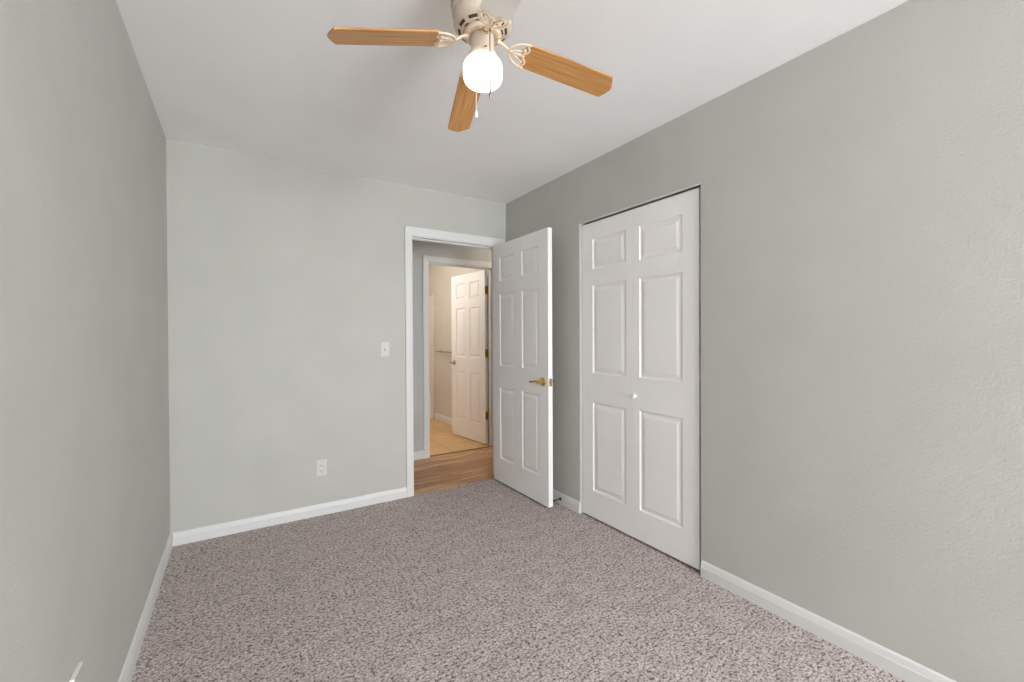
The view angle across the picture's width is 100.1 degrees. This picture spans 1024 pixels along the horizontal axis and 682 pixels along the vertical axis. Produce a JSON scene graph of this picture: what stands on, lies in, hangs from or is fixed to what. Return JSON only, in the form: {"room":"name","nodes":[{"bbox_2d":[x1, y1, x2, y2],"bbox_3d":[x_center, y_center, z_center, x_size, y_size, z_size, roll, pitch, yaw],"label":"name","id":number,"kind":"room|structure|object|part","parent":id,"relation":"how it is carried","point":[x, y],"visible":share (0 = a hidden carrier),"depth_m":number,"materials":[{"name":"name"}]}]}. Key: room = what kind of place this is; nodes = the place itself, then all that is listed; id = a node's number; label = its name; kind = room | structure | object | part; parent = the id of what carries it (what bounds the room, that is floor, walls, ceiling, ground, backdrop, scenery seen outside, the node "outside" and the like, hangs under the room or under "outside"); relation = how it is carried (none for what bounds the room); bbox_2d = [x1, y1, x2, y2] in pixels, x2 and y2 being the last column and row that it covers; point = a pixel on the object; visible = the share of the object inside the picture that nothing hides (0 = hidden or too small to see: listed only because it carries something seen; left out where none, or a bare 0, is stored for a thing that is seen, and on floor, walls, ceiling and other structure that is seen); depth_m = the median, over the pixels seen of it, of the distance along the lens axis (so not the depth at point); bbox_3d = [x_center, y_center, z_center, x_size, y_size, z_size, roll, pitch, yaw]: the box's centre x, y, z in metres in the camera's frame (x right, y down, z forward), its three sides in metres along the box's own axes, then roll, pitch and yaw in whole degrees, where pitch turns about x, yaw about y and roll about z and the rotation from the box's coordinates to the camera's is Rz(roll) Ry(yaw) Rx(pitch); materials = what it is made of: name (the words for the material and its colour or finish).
{"room":"empty bedroom","nodes":[
{"label":"empty bedroom","id":0,"kind":"room"},
{"bbox_2d":[0,0,169,681],"bbox_3d":[-0.420,0.027,-0.108,0.115,2.440,6.500,-1,1,-33],"label":"wall","id":1,"kind":"structure","parent":0,"point":[85,464],"depth_m":1.12,"materials":[{"name":"grey paint"}]},
{"bbox_2d":[69,661,83,681],"bbox_3d":[-1.092,0.884,1.075,0.012,0.117,0.072,-1,1,-33],"label":"cover plate","id":2,"kind":"object","parent":1,"relation":"attached to","point":[78,674],"visible":1,"depth_m":1.08,"materials":[{"name":"white plastic"}]},
{"bbox_2d":[118,533,172,681],"bbox_3d":[-0.360,1.206,-0.064,0.014,0.080,6.270,-1,1,-33],"label":"baseboard","id":3,"kind":"structure","parent":1,"relation":"attached to","point":[130,662],"depth_m":1.83,"materials":[{"name":"white paint"}]},
{"bbox_2d":[166,139,505,535],"bbox_3d":[-1.085,0.003,3.254,2.381,2.440,0.115,-1,1,-33],"label":"wall","id":4,"kind":"structure","parent":0,"point":[286,280],"depth_m":2.89,"materials":[{"name":"grey paint"}]},
{"bbox_2d":[173,487,406,545],"bbox_3d":[-1.430,1.187,2.964,1.441,0.080,0.014,-1,1,-33],"label":"baseboard","id":5,"kind":"structure","parent":4,"relation":"attached to","point":[256,522],"depth_m":2.88,"materials":[{"name":"white paint"}]},
{"bbox_2d":[316,459,326,476],"bbox_3d":[-1.343,0.896,3.021,0.070,0.115,0.008,-1,1,-33],"label":"power outlet","id":6,"kind":"object","parent":4,"relation":"attached to","point":[321,465],"visible":1,"depth_m":3.02,"materials":[{"name":"grey plastic"}]},
{"bbox_2d":[380,342,389,356],"bbox_3d":[-0.963,0.063,3.254,0.070,0.115,0.018,-1,1,-33],"label":"light switch","id":7,"kind":"object","parent":4,"relation":"attached to","point":[384,346],"visible":1,"depth_m":3.25,"materials":[{"name":"grey plastic"}]},
{"bbox_2d":[404,226,504,496],"bbox_3d":[-0.481,0.158,3.641,0.909,2.118,0.149,-1,1,-33],"label":"door frame","id":8,"kind":"structure","parent":4,"relation":"attached to","point":[411,233],"depth_m":3.36,"materials":[{"name":"white paint"}]},
{"bbox_2d":[493,227,553,507],"bbox_3d":[0.066,0.191,3.424,0.160,2.022,0.803,-1,1,-33],"label":"door","id":9,"kind":"structure","parent":4,"relation":"in","point":[522,266],"depth_m":3.34,"materials":[{"name":"white paint"}]},
{"bbox_3d":[0.202,0.300,3.123,0.061,0.063,0.063,-1,1,-33],"label":"handle","id":10,"kind":"part","parent":9,"relation":"part of","materials":[{"name":"gold metal"}]},
{"bbox_2d":[412,240,491,451],"bbox_3d":[-1.178,-0.001,4.355,3.900,2.448,0.110,-1,1,-33],"label":"wall","id":11,"kind":"structure","parent":0,"point":[419,248],"depth_m":4.44,"materials":[{"name":"paint"}]},
{"bbox_2d":[414,450,423,459],"bbox_3d":[-1.848,1.188,3.860,2.218,0.085,0.014,-1,1,-33],"label":"baseboard","id":12,"kind":"structure","parent":11,"relation":"attached to","point":[418,455],"depth_m":4.42,"materials":[{"name":"white paint"}]},
{"bbox_2d":[422,255,492,458],"bbox_3d":[-0.572,0.162,4.743,0.906,2.110,0.144,-1,1,-33],"label":"door frame","id":13,"kind":"structure","parent":11,"relation":"attached to","point":[426,260],"depth_m":4.48,"materials":[{"name":"white paint"}]},
{"bbox_2d":[450,270,488,443],"bbox_3d":[-0.531,0.187,5.275,0.157,2.024,0.754,-1,1,-39],"label":"door","id":14,"kind":"structure","parent":11,"relation":"in","point":[469,292],"depth_m":5.23,"materials":[{"name":"white paint"}]},
{"bbox_2d":[429,265,488,431],"bbox_3d":[-0.875,-0.017,6.236,0.115,2.448,2.735,-1,1,-33],"label":"wall","id":15,"kind":"structure","parent":0,"point":[439,276],"depth_m":6.34,"materials":[{"name":"paint"}]},
{"bbox_2d":[429,294,434,392],"bbox_3d":[-1.405,0.038,6.941,0.020,1.525,0.744,-1,1,-33],"label":"shower panel","id":16,"kind":"object","parent":15,"relation":"attached to","point":[431,298],"visible":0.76,"depth_m":6.71,"materials":[{"name":"beige"}]},
{"bbox_2d":[435,412,488,440],"bbox_3d":[-0.695,1.159,5.853,0.014,0.100,1.845,-1,1,-33],"label":"baseboard","id":17,"kind":"structure","parent":15,"relation":"attached to","point":[442,418],"depth_m":6.31,"materials":[{"name":"white paint"}]},
{"bbox_2d":[116,0,908,203],"bbox_3d":[0.626,-1.244,0.554,2.611,0.080,6.500,-1,1,-33],"label":"ceiling","id":18,"kind":"structure","parent":0,"point":[261,78],"depth_m":1.95,"materials":[{"name":"paint"}]},
{"bbox_2d":[327,0,612,131],"bbox_3d":[-0.096,-0.982,1.407,0.706,0.451,0.706,0,1,28],"label":"ceiling fan","id":19,"kind":"object","parent":18,"relation":"hanging from","point":[484,25],"visible":1,"depth_m":1.38,"materials":[{"name":"brown wood"}]},
{"bbox_3d":[-0.382,-0.935,1.319,0.350,0.006,0.096,-11,14,-17],"label":"blade","id":20,"kind":"part","parent":19,"relation":"part of","materials":[{"name":"brown wood"}]},
{"bbox_3d":[-0.166,-0.983,1.388,0.049,0.035,0.017,0,0,-11],"label":"bracket arm","id":21,"kind":"part","parent":19,"relation":"part of","materials":[{"name":"beige metal"}]},
{"bbox_3d":[-0.184,-0.939,1.694,0.096,0.006,0.350,-11,-6,-18],"label":"blade","id":22,"kind":"part","parent":19,"relation":"part of","materials":[{"name":"brown wood"}]},
{"bbox_3d":[-0.096,-0.885,1.408,0.130,0.096,0.130,-1,1,-33],"label":"globe","id":23,"kind":"part","parent":19,"relation":"part of","materials":[{"name":"white glass"}]},
{"bbox_3d":[-0.069,-0.882,1.337,0.003,0.201,0.004,0,0,-4],"label":"pull chain","id":24,"kind":"part","parent":19,"relation":"part of","materials":[{"name":"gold metal"}]},
{"bbox_3d":[-0.007,-0.935,1.121,0.096,0.006,0.350,10,7,-19],"label":"blade","id":25,"kind":"part","parent":19,"relation":"part of","materials":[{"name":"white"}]},
{"bbox_3d":[-0.026,-0.984,1.426,0.049,0.035,0.017,0,0,-11],"label":"bracket arm","id":26,"kind":"part","parent":19,"relation":"part of","materials":[{"name":"beige metal"}]},
{"bbox_3d":[0.191,-0.939,1.496,0.350,0.006,0.096,10,-13,-17],"label":"blade","id":27,"kind":"part","parent":19,"relation":"part of","materials":[{"name":"brown wood"}]},
{"bbox_2d":[130,419,905,681],"bbox_3d":[0.073,1.254,2.414,3.900,0.060,10.210,-1,1,-33],"label":"floor","id":28,"kind":"structure","parent":0,"point":[480,581],"depth_m":1.99,"materials":[{"name":"grey carpet"}]},
{"bbox_2d":[429,392,434,418],"bbox_3d":[-2.044,0.938,6.536,1.535,0.544,0.740,-1,1,-33],"label":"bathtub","id":29,"kind":"object","parent":28,"relation":"on","point":[431,395],"visible":0.06,"depth_m":6.62,"materials":[{"name":"white ceramic"}]},
{"bbox_2d":[430,446,492,456],"bbox_3d":[-0.553,1.214,4.731,0.772,0.006,0.036,-1,1,-33],"label":"threshold","id":30,"kind":"object","parent":28,"relation":"on","point":[486,446],"visible":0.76,"depth_m":4.70,"materials":[{"name":"brown wood"}]},
{"bbox_2d":[506,0,1023,681],"bbox_3d":[1.684,0.006,1.235,0.115,2.440,6.500,-1,1,-33],"label":"wall","id":31,"kind":"structure","parent":0,"point":[862,193],"depth_m":1.65,"materials":[{"name":"grey paint"}]},
{"bbox_2d":[553,489,580,513],"bbox_3d":[0.214,1.176,3.437,0.014,0.080,0.984,-1,1,-33],"label":"baseboard","id":32,"kind":"structure","parent":31,"relation":"attached to","point":[566,501],"depth_m":3.13,"materials":[{"name":"white paint"}]},
{"bbox_2d":[580,183,700,224],"bbox_3d":[0.730,-0.819,2.616,0.002,0.008,0.929,-1,1,-33],"label":"track","id":33,"kind":"object","parent":31,"relation":"attached to","point":[699,183],"visible":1,"depth_m":2.54,"materials":[{"name":"white metal"}]},
{"bbox_2d":[582,188,700,569],"bbox_3d":[0.739,0.202,2.636,0.061,2.015,0.908,-1,1,-33],"label":"door","id":34,"kind":"structure","parent":31,"relation":"in","point":[641,266],"depth_m":2.55,"materials":[{"name":"white paint"}]},
{"bbox_2d":[701,560,956,681],"bbox_3d":[2.154,1.190,0.398,0.014,0.080,4.344,-1,1,-33],"label":"baseboard","id":35,"kind":"structure","parent":31,"relation":"attached to","point":[908,670],"depth_m":1.75,"materials":[{"name":"white paint"}]}
]}

